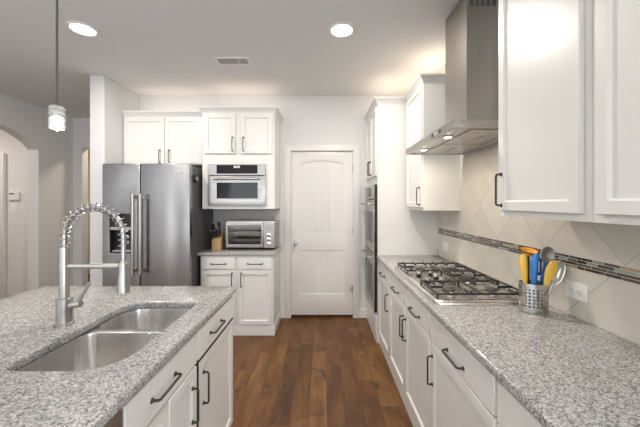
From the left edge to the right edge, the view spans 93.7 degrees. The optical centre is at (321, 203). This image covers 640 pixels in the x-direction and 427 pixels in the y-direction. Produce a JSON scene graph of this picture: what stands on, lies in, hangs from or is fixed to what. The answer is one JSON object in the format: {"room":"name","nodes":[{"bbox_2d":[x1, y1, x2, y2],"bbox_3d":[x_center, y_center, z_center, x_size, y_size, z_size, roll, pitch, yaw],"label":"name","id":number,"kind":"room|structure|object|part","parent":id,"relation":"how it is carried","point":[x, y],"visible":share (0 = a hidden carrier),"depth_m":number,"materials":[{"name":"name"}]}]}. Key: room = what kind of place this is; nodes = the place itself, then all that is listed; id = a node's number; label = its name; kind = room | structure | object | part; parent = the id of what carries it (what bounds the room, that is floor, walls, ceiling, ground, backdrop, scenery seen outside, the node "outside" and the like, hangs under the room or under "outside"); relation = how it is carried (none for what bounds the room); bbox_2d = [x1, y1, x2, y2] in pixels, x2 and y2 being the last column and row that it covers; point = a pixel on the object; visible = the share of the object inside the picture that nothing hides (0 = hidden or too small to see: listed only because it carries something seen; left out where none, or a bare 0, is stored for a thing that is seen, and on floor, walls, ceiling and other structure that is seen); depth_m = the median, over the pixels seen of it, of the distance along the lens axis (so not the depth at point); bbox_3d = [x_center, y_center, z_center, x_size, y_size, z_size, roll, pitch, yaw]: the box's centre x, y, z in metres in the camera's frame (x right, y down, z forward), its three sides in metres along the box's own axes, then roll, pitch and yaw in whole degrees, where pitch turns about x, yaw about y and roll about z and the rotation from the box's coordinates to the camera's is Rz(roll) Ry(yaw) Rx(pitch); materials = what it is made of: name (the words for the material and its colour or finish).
{"room":"kitchen","nodes":[
{"label":"kitchen","id":0,"kind":"room"},
{"bbox_2d":[0,129,27,297],"bbox_3d":[-5.360,0.043,4.560,2.480,2.815,0.120,0,0,0],"label":"wall","id":1,"kind":"structure","parent":0,"point":[16,152],"depth_m":4.50,"materials":[{"name":"white paint"}]},
{"bbox_2d":[0,153,5,298],"bbox_3d":[-5.225,0.350,4.474,0.990,2.200,0.050,0,0,0],"label":"trim","id":2,"kind":"structure","parent":1,"relation":"attached to","point":[2,155],"depth_m":4.45,"materials":[{"name":"white paint"}]},
{"bbox_2d":[10,204,16,213],"bbox_3d":[-4.625,0.080,4.495,0.100,0.140,0.010,0,0,0],"label":"light switch","id":3,"kind":"object","parent":1,"relation":"attached to","point":[13,207],"visible":1,"depth_m":4.49,"materials":[{"name":"white plastic"}]},
{"bbox_2d":[8,192,19,199],"bbox_3d":[-4.605,-0.113,4.485,0.160,0.125,0.030,0,0,0],"label":"thermostat","id":4,"kind":"object","parent":1,"relation":"attached to","point":[11,195],"visible":1,"depth_m":4.47,"materials":[{"name":"white plastic"}]},
{"bbox_2d":[0,93,72,290],"bbox_3d":[-4.045,0.043,0.095,0.150,2.815,9.390,0,0,0],"label":"wall","id":5,"kind":"structure","parent":0,"point":[50,151],"depth_m":4.29,"materials":[{"name":"white paint"}]},
{"bbox_2d":[73,118,89,285],"bbox_3d":[-2.985,0.043,4.850,1.970,2.815,0.120,0,0,0],"label":"wall","id":6,"kind":"structure","parent":0,"point":[81,126],"depth_m":4.79,"materials":[{"name":"white paint"}]},
{"bbox_2d":[88,149,89,273],"bbox_3d":[-1.920,0.043,6.300,6.560,2.815,0.200,0,0,0],"label":"wall","id":7,"kind":"structure","parent":0,"point":[88,149],"depth_m":6.20,"materials":[{"name":"beige paint"}]},
{"bbox_2d":[0,0,458,117],"bbox_3d":[-2.620,-1.415,0.900,7.960,0.100,11.000,0,0,0],"label":"ceiling","id":8,"kind":"structure","parent":0,"point":[147,47],"depth_m":2.58,"materials":[{"name":"white paint"}]},
{"bbox_2d":[48,0,65,130],"bbox_3d":[-1.475,-0.885,1.670,0.120,0.960,0.120,0,0,0],"label":"pendant light","id":9,"kind":"object","parent":8,"relation":"hanging from","point":[56,119],"visible":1,"depth_m":1.66,"materials":[{"name":"white glass"}]},
{"bbox_3d":[-1.475,-0.479,1.670,0.078,0.129,0.078,0,0,0],"label":"lamp shade","id":10,"kind":"part","parent":9,"relation":"part of","materials":[{"name":"white glass"}]},
{"bbox_3d":[-1.475,-0.939,1.670,0.010,0.797,0.010,0,0,23],"label":"cord","id":11,"kind":"part","parent":9,"relation":"part of","materials":[{"name":"grey plastic"}]},
{"bbox_2d":[65,21,99,36],"bbox_3d":[-1.870,-1.361,2.347,0.210,0.009,0.210,0,0,0],"label":"recessed light","id":12,"kind":"object","parent":8,"relation":"in","point":[80,28],"visible":1,"depth_m":2.34,"materials":[{"name":"white paint"}]},
{"bbox_2d":[213,57,251,64],"bbox_3d":[-0.850,-1.361,2.870,0.330,0.008,0.160,0,0,0],"label":"ceiling vent","id":13,"kind":"object","parent":8,"relation":"in","point":[220,60],"visible":1,"depth_m":2.85,"materials":[{"name":"white metal"}]},
{"bbox_2d":[329,22,354,37],"bbox_3d":[0.156,-1.361,2.360,0.210,0.009,0.210,0,0,0],"label":"recessed light","id":14,"kind":"object","parent":8,"relation":"in","point":[340,29],"visible":1,"depth_m":2.35,"materials":[{"name":"white paint"}]},
{"bbox_2d":[88,274,412,426],"bbox_3d":[-2.620,1.500,0.900,7.960,0.100,11.000,0,0,0],"label":"floor","id":15,"kind":"structure","parent":0,"point":[315,370],"depth_m":2.52,"materials":[{"name":"brown wood"}]},
{"bbox_2d":[104,409,121,426],"bbox_3d":[-0.844,0.965,0.555,0.648,0.770,0.594,0,0,0],"label":"dishwasher","id":16,"kind":"object","parent":15,"relation":"on","point":[116,421],"visible":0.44,"depth_m":0.83,"materials":[{"name":"silver"}]},
{"bbox_2d":[90,75,139,285],"bbox_3d":[-2.393,0.043,3.895,0.153,2.815,1.410,0,0,0],"label":"wall pier","id":17,"kind":"object","parent":15,"relation":"on","point":[108,98],"visible":0.22,"depth_m":3.19,"materials":[{"name":"grey paint"}]},
{"bbox_2d":[102,164,212,285],"bbox_3d":[-1.820,0.518,3.408,0.906,1.863,0.774,0,0,0],"label":"refrigerator","id":18,"kind":"object","parent":15,"relation":"on","point":[160,205],"visible":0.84,"depth_m":3.10,"materials":[{"name":"grey metal"}]},
{"bbox_3d":[-2.076,0.178,3.124,0.218,0.120,0.052,0,0,0],"label":"control panel","id":19,"kind":"part","parent":18,"relation":"part of","materials":[{"name":"black"}]},
{"bbox_3d":[-2.078,0.488,3.135,0.390,1.803,0.070,0,0,0],"label":"door","id":20,"kind":"part","parent":18,"relation":"part of","materials":[{"name":"metal"}]},
{"bbox_3d":[-1.918,0.311,3.060,0.035,0.822,0.078,0,0,0],"label":"handle","id":21,"kind":"part","parent":18,"relation":"part of","materials":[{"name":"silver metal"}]},
{"bbox_3d":[-1.842,0.311,3.060,0.035,0.822,0.078,0,0,0],"label":"handle","id":22,"kind":"part","parent":18,"relation":"part of","materials":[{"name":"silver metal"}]},
{"bbox_3d":[-1.622,0.488,3.135,0.510,1.803,0.070,0,0,0],"label":"door","id":23,"kind":"part","parent":18,"relation":"part of","materials":[{"name":"metal"}]},
{"bbox_2d":[193,175,197,182],"bbox_3d":[-1.355,-0.265,3.235,0.031,0.084,0.084,0,0,0],"label":"timer","id":24,"kind":"object","parent":18,"relation":"attached to","point":[195,178],"visible":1,"depth_m":3.21,"materials":[{"name":"black plastic"}]},
{"bbox_2d":[121,333,198,426],"bbox_3d":[-0.862,1.012,1.114,0.651,0.875,0.513,0,0,0],"label":"base cabinet","id":25,"kind":"object","parent":15,"relation":"on","point":[170,398],"visible":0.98,"depth_m":1.13,"materials":[{"name":"white paint"}]},
{"bbox_3d":[-0.578,1.063,0.989,0.020,0.654,0.245,0,0,0],"label":"door","id":26,"kind":"part","parent":25,"relation":"part of","materials":[{"name":"white paint"}]},
{"bbox_3d":[-0.553,0.658,1.080,0.032,0.019,0.177,0,0,0],"label":"pull handle","id":27,"kind":"part","parent":25,"relation":"part of","materials":[{"name":"black metal"}]},
{"bbox_3d":[-0.578,1.063,1.240,0.020,0.654,0.245,0,0,0],"label":"door","id":28,"kind":"part","parent":25,"relation":"part of","materials":[{"name":"white paint"}]},
{"bbox_3d":[-0.553,0.885,1.314,0.032,0.167,0.019,0,0,0],"label":"pull handle","id":29,"kind":"part","parent":25,"relation":"part of","materials":[{"name":"black metal"}]},
{"bbox_2d":[194,296,232,426],"bbox_3d":[-0.862,1.012,1.651,0.651,0.875,0.557,0,0,0],"label":"base cabinet","id":30,"kind":"object","parent":15,"relation":"on","point":[214,364],"visible":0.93,"depth_m":1.65,"materials":[{"name":"white paint"}]},
{"bbox_3d":[-0.553,0.880,1.435,0.032,0.167,0.019,0,0,0],"label":"pull handle","id":31,"kind":"part","parent":30,"relation":"part of","materials":[{"name":"black metal"}]},
{"bbox_3d":[-0.578,0.656,1.651,0.020,0.136,0.536,0,0,0],"label":"drawer","id":32,"kind":"part","parent":30,"relation":"part of","materials":[{"name":"white paint"}]},
{"bbox_3d":[-0.553,0.657,1.604,0.032,0.019,0.177,0,0,0],"label":"pull handle","id":33,"kind":"part","parent":30,"relation":"part of","materials":[{"name":"black metal"}]},
{"bbox_2d":[201,251,280,335],"bbox_3d":[-0.926,1.012,3.528,0.817,0.875,0.558,0,0,0],"label":"base cabinet","id":34,"kind":"object","parent":15,"relation":"on","point":[256,279],"visible":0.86,"depth_m":3.29,"materials":[{"name":"white paint"}]},
{"bbox_3d":[-1.135,0.657,3.290,0.365,0.125,0.020,0,0,0],"label":"drawer","id":35,"kind":"part","parent":34,"relation":"part of","materials":[{"name":"white paint"}]},
{"bbox_3d":[-1.135,1.030,3.290,0.365,0.590,0.020,0,0,0],"label":"door","id":36,"kind":"part","parent":34,"relation":"part of","materials":[{"name":"white paint"}]},
{"bbox_2d":[197,246,281,255],"bbox_3d":[-0.936,0.556,3.536,0.848,0.036,0.522,0,0,0],"label":"countertop","id":37,"kind":"structure","parent":34,"relation":"on","point":[234,251],"depth_m":3.29,"materials":[{"name":"stone"}]},
{"bbox_2d":[212,232,224,249],"bbox_3d":[-1.215,0.437,3.515,0.100,0.200,0.150,0,0,0],"label":"knife block","id":38,"kind":"object","parent":37,"relation":"on","point":[217,243],"visible":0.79,"depth_m":3.45,"materials":[{"name":"brown wood"}]},
{"bbox_2d":[226,220,277,249],"bbox_3d":[-0.829,0.369,3.580,0.565,0.335,0.350,0,0,0],"label":"toaster oven","id":39,"kind":"object","parent":37,"relation":"on","point":[239,233],"visible":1,"depth_m":3.48,"materials":[{"name":"metal"}]},
{"bbox_3d":[-0.890,0.242,3.432,0.382,0.020,0.052,0,0,0],"label":"handle","id":40,"kind":"part","parent":39,"relation":"part of","materials":[{"name":"silver metal"}]},
{"bbox_3d":[-0.896,0.359,3.466,0.430,0.295,0.018,0,0,0],"label":"door","id":41,"kind":"part","parent":39,"relation":"part of","materials":[{"name":"metal"}]},
{"bbox_3d":[-0.611,0.362,3.465,0.130,0.300,0.020,0,0,0],"label":"control panel","id":42,"kind":"part","parent":39,"relation":"part of","materials":[{"name":"metal"}]},
{"bbox_3d":[-0.926,1.400,3.295,0.817,0.100,0.010,0,0,0],"label":"board","id":43,"kind":"part","parent":34,"relation":"part of","materials":[{"name":"white paint"}]},
{"bbox_3d":[-0.730,0.657,3.290,0.365,0.125,0.020,0,0,0],"label":"drawer","id":44,"kind":"part","parent":34,"relation":"part of","materials":[{"name":"white paint"}]},
{"bbox_3d":[-0.730,1.030,3.290,0.365,0.590,0.020,0,0,0],"label":"door","id":45,"kind":"part","parent":34,"relation":"part of","materials":[{"name":"white paint"}]},
{"bbox_3d":[-0.524,1.400,3.553,0.012,0.100,0.505,0,0,0],"label":"board","id":46,"kind":"part","parent":34,"relation":"part of","materials":[{"name":"white paint"}]},
{"bbox_2d":[378,261,389,367],"bbox_3d":[0.877,1.012,2.857,0.652,0.875,0.501,0,0,0],"label":"base cabinet","id":47,"kind":"object","parent":15,"relation":"on","point":[383,277],"visible":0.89,"depth_m":2.85,"materials":[{"name":"white paint"}]},
{"bbox_3d":[0.592,0.656,2.857,0.020,0.136,0.484,0,0,0],"label":"drawer","id":48,"kind":"part","parent":47,"relation":"part of","materials":[{"name":"white paint"}]},
{"bbox_3d":[0.597,1.400,2.857,0.010,0.100,0.501,0,0,0],"label":"board","id":49,"kind":"part","parent":47,"relation":"part of","materials":[{"name":"white paint"}]},
{"bbox_3d":[0.567,0.878,2.645,0.032,0.167,0.019,0,0,0],"label":"pull handle","id":50,"kind":"part","parent":47,"relation":"part of","materials":[{"name":"black metal"}]},
{"bbox_2d":[364,97,436,342],"bbox_3d":[0.865,0.179,3.438,0.677,2.541,0.737,0,0,0],"label":"tall cabinet","id":51,"kind":"object","parent":15,"relation":"on","point":[401,230],"visible":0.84,"depth_m":3.11,"materials":[{"name":"white paint"}]},
{"bbox_3d":[0.568,-0.652,3.620,0.020,0.720,0.314,0,0,0],"label":"door","id":52,"kind":"part","parent":51,"relation":"part of","materials":[{"name":"white paint"}]},
{"bbox_2d":[361,184,376,312],"bbox_3d":[0.809,0.470,3.459,0.638,1.340,0.650,0,0,0],"label":"double oven","id":53,"kind":"object","parent":51,"relation":"in","point":[370,251],"visible":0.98,"depth_m":3.30,"materials":[{"name":"silver metal"}]},
{"bbox_3d":[0.560,-0.125,3.459,0.033,0.150,0.650,0,0,0],"label":"control panel","id":54,"kind":"part","parent":53,"relation":"part of","materials":[{"name":"metal"}]},
{"bbox_3d":[0.568,1.250,3.459,0.020,0.170,0.635,0,0,0],"label":"drawer","id":55,"kind":"part","parent":51,"relation":"part of","materials":[{"name":"white paint"}]},
{"bbox_3d":[0.573,1.400,3.459,0.010,0.100,0.695,0,0,0],"label":"board","id":56,"kind":"part","parent":51,"relation":"part of","materials":[{"name":"white paint"}]},
{"bbox_3d":[0.568,-0.652,3.299,0.020,0.720,0.314,0,0,0],"label":"door","id":57,"kind":"part","parent":51,"relation":"part of","materials":[{"name":"white paint"}]},
{"bbox_3d":[0.870,-1.057,3.438,0.668,0.068,0.737,0,0,0],"label":"crown molding","id":58,"kind":"part","parent":51,"relation":"part of","materials":[{"name":"white paint"}]},
{"bbox_2d":[389,272,431,426],"bbox_3d":[0.877,1.012,2.112,0.652,0.875,0.987,0,0,0],"label":"base cabinet","id":59,"kind":"object","parent":15,"relation":"on","point":[410,339],"visible":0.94,"depth_m":1.99,"materials":[{"name":"white paint"}]},
{"bbox_3d":[0.592,0.656,2.357,0.020,0.136,0.479,0,0,0],"label":"drawer","id":60,"kind":"part","parent":59,"relation":"part of","materials":[{"name":"white paint"}]},
{"bbox_3d":[0.592,1.038,2.356,0.020,0.613,0.482,0,0,0],"label":"door","id":61,"kind":"part","parent":59,"relation":"part of","materials":[{"name":"white paint"}]},
{"bbox_3d":[0.567,0.878,2.144,0.032,0.167,0.019,0,0,0],"label":"pull handle","id":62,"kind":"part","parent":59,"relation":"part of","materials":[{"name":"black metal"}]},
{"bbox_3d":[0.567,0.878,2.080,0.032,0.167,0.019,0,0,0],"label":"pull handle","id":63,"kind":"part","parent":59,"relation":"part of","materials":[{"name":"black metal"}]},
{"bbox_3d":[0.597,1.400,2.112,0.010,0.100,0.987,0,0,0],"label":"board","id":64,"kind":"part","parent":59,"relation":"part of","materials":[{"name":"white paint"}]},
{"bbox_3d":[0.567,0.678,1.869,0.032,0.019,0.177,0,0,0],"label":"pull handle","id":65,"kind":"part","parent":59,"relation":"part of","materials":[{"name":"black metal"}]},
{"bbox_3d":[0.592,0.656,1.867,0.020,0.136,0.479,0,0,0],"label":"drawer","id":66,"kind":"part","parent":59,"relation":"part of","materials":[{"name":"white paint"}]},
{"bbox_3d":[0.592,1.038,1.868,0.020,0.613,0.482,0,0,0],"label":"door","id":67,"kind":"part","parent":59,"relation":"part of","materials":[{"name":"white paint"}]},
{"bbox_2d":[376,255,639,426],"bbox_3d":[0.884,0.555,1.554,0.641,0.038,3.109,0,0,0],"label":"countertop","id":68,"kind":"structure","parent":59,"relation":"on","point":[566,370],"depth_m":1.04,"materials":[{"name":"stone"}]},
{"bbox_2d":[395,261,522,304],"bbox_3d":[0.869,0.505,2.039,0.538,0.060,0.922,0,0,0],"label":"gas cooktop","id":69,"kind":"object","parent":68,"relation":"in","point":[445,284],"visible":0.99,"depth_m":1.87,"materials":[{"name":"metal"}]},
{"bbox_2d":[518,280,548,313],"bbox_3d":[1.055,0.463,1.497,0.138,0.142,0.104,0,0,0],"label":"utensil caddy","id":70,"kind":"object","parent":68,"relation":"on","point":[545,295],"visible":0.92,"depth_m":1.46,"materials":[{"name":"metal"}]},
{"bbox_2d":[519,254,527,306],"bbox_3d":[1.008,0.393,1.500,0.036,0.276,0.036,0,0,-35],"label":"spatula","id":71,"kind":"object","parent":70,"relation":"in","point":[523,261],"visible":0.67,"depth_m":1.49,"materials":[{"name":"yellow plastic"}]},
{"bbox_2d":[519,246,539,306],"bbox_3d":[1.054,0.376,1.527,0.090,0.308,0.086,0,0,-7],"label":"ladle","id":72,"kind":"object","parent":70,"relation":"in","point":[529,251],"visible":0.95,"depth_m":1.52,"materials":[{"name":"orange plastic"}]},
{"bbox_3d":[1.050,0.399,1.524,0.011,0.262,0.011,1,-3,0],"label":"handle","id":73,"kind":"part","parent":72,"relation":"part of","materials":[{"name":"black plastic"}]},
{"bbox_2d":[520,247,537,255],"bbox_3d":[1.053,0.245,1.527,0.082,0.042,0.077,1,-3,0],"label":"bowl","id":74,"kind":"object","parent":72,"relation":"on","point":[529,251],"depth_m":1.54,"materials":[{"name":"orange plastic"}]},
{"bbox_2d":[530,253,538,307],"bbox_3d":[1.047,0.387,1.476,0.040,0.286,0.034,0,0,0],"label":"spatula","id":75,"kind":"object","parent":70,"relation":"in","point":[534,262],"visible":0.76,"depth_m":1.47,"materials":[{"name":"blue plastic"}]},
{"bbox_2d":[536,258,541,284],"bbox_3d":[1.078,0.402,1.507,0.052,0.256,0.012,0,0,-9],"label":"turner","id":76,"kind":"object","parent":70,"relation":"in","point":[540,259],"visible":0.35,"depth_m":1.50,"materials":[{"name":"blue plastic"}]},
{"bbox_3d":[1.078,0.318,1.507,0.048,0.085,0.004,3,0,0],"label":"blade","id":77,"kind":"part","parent":76,"relation":"part of","materials":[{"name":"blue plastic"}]},
{"bbox_2d":[537,262,547,301],"bbox_3d":[1.102,0.414,1.506,0.074,0.236,0.012,0,0,-9],"label":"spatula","id":78,"kind":"object","parent":70,"relation":"in","point":[545,264],"visible":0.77,"depth_m":1.51,"materials":[{"name":"blue plastic"}]},
{"bbox_3d":[1.115,0.350,1.508,0.024,0.110,0.004,14,-2,1],"label":"blade","id":79,"kind":"part","parent":78,"relation":"part of","materials":[{"name":"blue plastic"}]},
{"bbox_2d":[537,260,557,307],"bbox_3d":[1.087,0.402,1.452,0.096,0.259,0.027,0,0,13],"label":"spoon","id":80,"kind":"object","parent":70,"relation":"in","point":[551,269],"visible":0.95,"depth_m":1.44,"materials":[{"name":"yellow plastic"}]},
{"bbox_2d":[544,260,557,286],"bbox_3d":[1.101,0.339,1.449,0.054,0.138,0.024,16,6,-2],"label":"bowl","id":81,"kind":"object","parent":80,"relation":"on","point":[551,269],"depth_m":1.44,"materials":[{"name":"plastic"}]},
{"bbox_2d":[540,246,554,263],"bbox_3d":[1.127,0.373,1.516,0.095,0.315,0.010,0,0,-1],"label":"ladle","id":82,"kind":"object","parent":70,"relation":"in","point":[547,254],"visible":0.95,"depth_m":1.52,"materials":[{"name":"grey metal"}]},
{"bbox_2d":[541,261,565,307],"bbox_3d":[1.141,0.407,1.485,0.103,0.251,0.060,0,0,28],"label":"whisk","id":83,"kind":"object","parent":70,"relation":"in","point":[564,267],"visible":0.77,"depth_m":1.47,"materials":[{"name":"silver metal"}]},
{"bbox_3d":[1.114,0.463,1.484,0.014,0.142,0.013,19,3,-1],"label":"handle","id":84,"kind":"part","parent":83,"relation":"part of","materials":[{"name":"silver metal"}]},
{"bbox_2d":[427,314,498,426],"bbox_3d":[0.877,1.012,1.312,0.652,0.875,0.611,0,0,0],"label":"base cabinet","id":85,"kind":"object","parent":15,"relation":"on","point":[463,391],"visible":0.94,"depth_m":1.31,"materials":[{"name":"white paint"}]},
{"bbox_3d":[0.567,0.878,1.579,0.032,0.167,0.019,0,0,0],"label":"pull handle","id":86,"kind":"part","parent":85,"relation":"part of","materials":[{"name":"black metal"}]},
{"bbox_3d":[0.567,0.678,1.312,0.032,0.019,0.177,0,0,0],"label":"pull handle","id":87,"kind":"part","parent":85,"relation":"part of","materials":[{"name":"black metal"}]},
{"bbox_2d":[497,381,543,426],"bbox_3d":[0.877,1.012,0.701,0.652,0.875,0.609,0,0,0],"label":"base cabinet","id":88,"kind":"object","parent":15,"relation":"on","point":[510,412],"visible":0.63,"depth_m":0.92,"materials":[{"name":"white paint"}]},
{"bbox_3d":[-1.360,1.012,1.010,0.330,0.875,1.820,0,0,0],"label":"panel","id":89,"kind":"object","parent":15,"relation":"on","visible":0},
{"bbox_2d":[0,286,235,426],"bbox_3d":[-1.181,0.555,1.029,1.249,0.038,1.858,0,0,0],"label":"countertop","id":90,"kind":"structure","parent":89,"relation":"on","point":[91,397],"depth_m":1.12,"materials":[{"name":"stone"}]},
{"bbox_2d":[54,202,130,327],"bbox_3d":[-1.016,0.265,1.330,0.324,0.541,0.072,0,0,0],"label":"faucet","id":91,"kind":"object","parent":90,"relation":"on","point":[64,304],"visible":1,"depth_m":1.32,"materials":[{"name":"grey metal"}]},
{"bbox_3d":[-1.056,0.394,1.330,0.063,0.094,0.017,0,0,0],"label":"lever","id":92,"kind":"part","parent":91,"relation":"part of","materials":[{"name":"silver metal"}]},
{"bbox_3d":[-1.012,0.278,1.330,0.306,0.024,0.045,0,0,0],"label":"support arm","id":93,"kind":"part","parent":91,"relation":"part of","materials":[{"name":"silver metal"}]},
{"bbox_2d":[16,308,190,370],"bbox_3d":[-0.860,0.664,1.298,0.420,0.178,0.725,0,0,0],"label":"sink","id":94,"kind":"object","parent":90,"relation":"in","point":[118,338],"visible":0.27,"depth_m":1.33,"materials":[{"name":"metal"}]},
{"bbox_3d":[-0.860,0.664,1.145,0.380,0.178,0.375,0,0,0],"label":"bowl","id":95,"kind":"part","parent":94,"relation":"part of","materials":[{"name":"metal"}]},
{"bbox_3d":[-0.860,0.664,1.508,0.380,0.178,0.271,0,0,0],"label":"bowl","id":96,"kind":"part","parent":94,"relation":"part of","materials":[{"name":"metal"}]},
{"bbox_2d":[140,96,403,309],"bbox_3d":[-0.555,0.043,3.875,3.524,2.815,0.130,0,0,0],"label":"wall","id":97,"kind":"structure","parent":0,"point":[307,120],"depth_m":3.81,"materials":[{"name":"white paint"}]},
{"bbox_2d":[122,111,201,167],"bbox_3d":[-1.847,-0.761,3.630,0.933,0.623,0.354,0,0,0],"label":"upper cabinet","id":98,"kind":"object","parent":97,"relation":"attached to","point":[150,137],"visible":0.88,"depth_m":3.50,"materials":[{"name":"white paint"}]},
{"bbox_3d":[-2.067,-0.728,3.494,0.472,0.535,0.020,0,0,0],"label":"door","id":99,"kind":"part","parent":98,"relation":"part of","materials":[{"name":"white paint"}]},
{"bbox_3d":[-1.847,-1.039,3.635,0.933,0.068,0.345,0,0,0],"label":"crown molding","id":100,"kind":"part","parent":98,"relation":"part of","materials":[{"name":"white paint"}]},
{"bbox_3d":[-1.607,-0.728,3.494,0.435,0.535,0.020,0,0,0],"label":"door","id":101,"kind":"part","parent":98,"relation":"part of","materials":[{"name":"white paint"}]},
{"bbox_2d":[197,106,282,208],"bbox_3d":[-0.932,-0.506,3.553,0.889,1.133,0.508,0,0,0],"label":"upper cabinet","id":102,"kind":"object","parent":97,"relation":"attached to","point":[230,134],"visible":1,"depth_m":3.34,"materials":[{"name":"white paint"}]},
{"bbox_3d":[-1.135,-0.775,3.340,0.345,0.440,0.020,0,0,0],"label":"door","id":103,"kind":"part","parent":102,"relation":"part of","materials":[{"name":"white paint"}]},
{"bbox_2d":[208,164,265,205],"bbox_3d":[-0.947,-0.207,3.515,0.640,0.462,0.470,0,0,0],"label":"microwave","id":104,"kind":"object","parent":102,"relation":"in","point":[228,184],"visible":1,"depth_m":3.33,"materials":[{"name":"silver metal"}]},
{"bbox_3d":[-0.947,-0.274,3.305,0.530,0.022,0.050,0,0,0],"label":"handle","id":105,"kind":"part","parent":104,"relation":"part of","materials":[{"name":"silver metal"}]},
{"bbox_2d":[210,175,263,175],"bbox_3d":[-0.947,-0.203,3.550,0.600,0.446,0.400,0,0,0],"label":"handle","id":106,"kind":"object","parent":104,"relation":"in","point":[210,175],"depth_m":3.35,"materials":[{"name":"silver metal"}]},
{"bbox_3d":[-0.947,-0.376,3.338,0.640,0.124,0.021,0,0,0],"label":"control panel","id":107,"kind":"part","parent":104,"relation":"part of","materials":[{"name":"metal"}]},
{"bbox_3d":[-0.932,-1.039,3.558,0.889,0.068,0.499,0,0,0],"label":"crown molding","id":108,"kind":"part","parent":102,"relation":"part of","materials":[{"name":"white paint"}]},
{"bbox_3d":[-0.730,-0.775,3.340,0.345,0.440,0.020,0,0,0],"label":"door","id":109,"kind":"part","parent":102,"relation":"part of","materials":[{"name":"white paint"}]},
{"bbox_2d":[215,208,279,245],"bbox_3d":[-0.945,0.298,3.804,0.830,0.475,0.010,0,0,0],"label":"tile backsplash","id":110,"kind":"structure","parent":97,"relation":"attached to","point":[222,215],"depth_m":3.80,"materials":[{"name":"grey tile"}]},
{"bbox_2d":[291,152,352,314],"bbox_3d":[0.004,0.381,3.805,0.791,2.078,0.109,0,0,0],"label":"door","id":111,"kind":"structure","parent":97,"relation":"in","point":[321,182],"depth_m":3.82,"materials":[{"name":"white paint"}]},
{"bbox_2d":[284,145,359,317],"bbox_3d":[0.000,0.355,3.860,0.950,2.190,0.140,0,0,0],"label":"trim","id":112,"kind":"structure","parent":97,"relation":"attached to","point":[288,149],"depth_m":3.79,"materials":[{"name":"white paint"}]},
{"bbox_2d":[360,309,366,317],"bbox_3d":[0.524,1.393,3.802,0.099,0.115,0.016,0,0,0],"label":"baseboard","id":113,"kind":"structure","parent":97,"relation":"attached to","point":[363,312],"depth_m":3.79,"materials":[{"name":"white paint"}]},
{"bbox_2d":[438,65,632,342],"bbox_3d":[1.282,0.043,0.900,0.150,2.815,11.000,0,0,0],"label":"wall","id":114,"kind":"structure","parent":0,"point":[442,70],"depth_m":2.98,"materials":[{"name":"white paint"}]},
{"bbox_2d":[404,73,460,210],"bbox_3d":[1.015,-0.522,2.807,0.379,1.166,0.516,0,0,0],"label":"upper cabinet","id":115,"kind":"object","parent":114,"relation":"attached to","point":[433,182],"visible":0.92,"depth_m":2.59,"materials":[{"name":"white paint"}]},
{"bbox_3d":[0.867,-0.495,2.829,0.020,1.059,0.454,0,0,0],"label":"door","id":116,"kind":"part","parent":115,"relation":"part of","materials":[{"name":"white paint"}]},
{"bbox_3d":[1.020,-1.071,2.807,0.370,0.068,0.516,0,0,0],"label":"crown molding","id":117,"kind":"part","parent":115,"relation":"part of","materials":[{"name":"white paint"}]},
{"bbox_2d":[406,0,497,154],"bbox_3d":[0.948,-0.885,2.079,0.492,0.956,0.907,0,0,0],"label":"range hood","id":118,"kind":"object","parent":114,"relation":"attached to","point":[471,29],"visible":0.88,"depth_m":1.91,"materials":[{"name":"metal"}]},
{"bbox_3d":[0.951,-0.430,2.079,0.445,0.028,0.865,0,0,0],"label":"underside panel","id":119,"kind":"part","parent":118,"relation":"part of","materials":[{"name":"metal"}]},
{"bbox_2d":[437,143,639,345],"bbox_3d":[1.199,0.018,1.554,0.013,1.035,3.108,0,0,0],"label":"tile backsplash","id":120,"kind":"structure","parent":114,"relation":"attached to","point":[603,257],"depth_m":1.56,"materials":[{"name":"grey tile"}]},
{"bbox_2d":[443,242,447,250],"bbox_3d":[1.192,0.415,2.897,0.008,0.080,0.122,0,0,0],"label":"wall outlet","id":121,"kind":"object","parent":120,"relation":"attached to","point":[445,245],"visible":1,"depth_m":2.89,"materials":[{"name":"white plastic"}]},
{"bbox_2d":[565,279,587,302],"bbox_3d":[1.192,0.410,1.409,0.008,0.080,0.122,0,0,0],"label":"wall outlet","id":122,"kind":"object","parent":120,"relation":"attached to","point":[575,290],"visible":1,"depth_m":1.40,"materials":[{"name":"white plastic"}]},
{"bbox_2d":[568,286,574,292],"bbox_3d":[1.190,0.410,1.431,0.002,0.034,0.033,0,0,0],"label":"receptacle","id":123,"kind":"object","parent":122,"relation":"attached to","point":[571,289],"depth_m":1.43,"materials":[{"name":"grey plastic"}]},
{"bbox_2d":[576,288,582,295],"bbox_3d":[1.190,0.410,1.387,0.002,0.034,0.033,0,0,0],"label":"receptacle","id":124,"kind":"object","parent":122,"relation":"attached to","point":[579,291],"depth_m":1.39,"materials":[{"name":"grey plastic"}]},
{"bbox_2d":[495,0,592,221],"bbox_3d":[1.015,-0.522,1.244,0.379,1.166,0.544,0,0,0],"label":"upper cabinet","id":125,"kind":"object","parent":114,"relation":"attached to","point":[545,47],"visible":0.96,"depth_m":1.16,"materials":[{"name":"white paint"}]},
{"bbox_3d":[0.842,-0.065,1.433,0.032,0.167,0.019,0,0,0],"label":"pull handle","id":126,"kind":"part","parent":125,"relation":"part of","materials":[{"name":"black metal"}]},
{"bbox_2d":[593,0,639,225],"bbox_3d":[1.015,-0.522,0.722,0.379,1.166,0.499,0,0,0],"label":"upper cabinet","id":127,"kind":"object","parent":114,"relation":"attached to","point":[616,23],"visible":1,"depth_m":0.88,"materials":[{"name":"white paint"}]}
]}

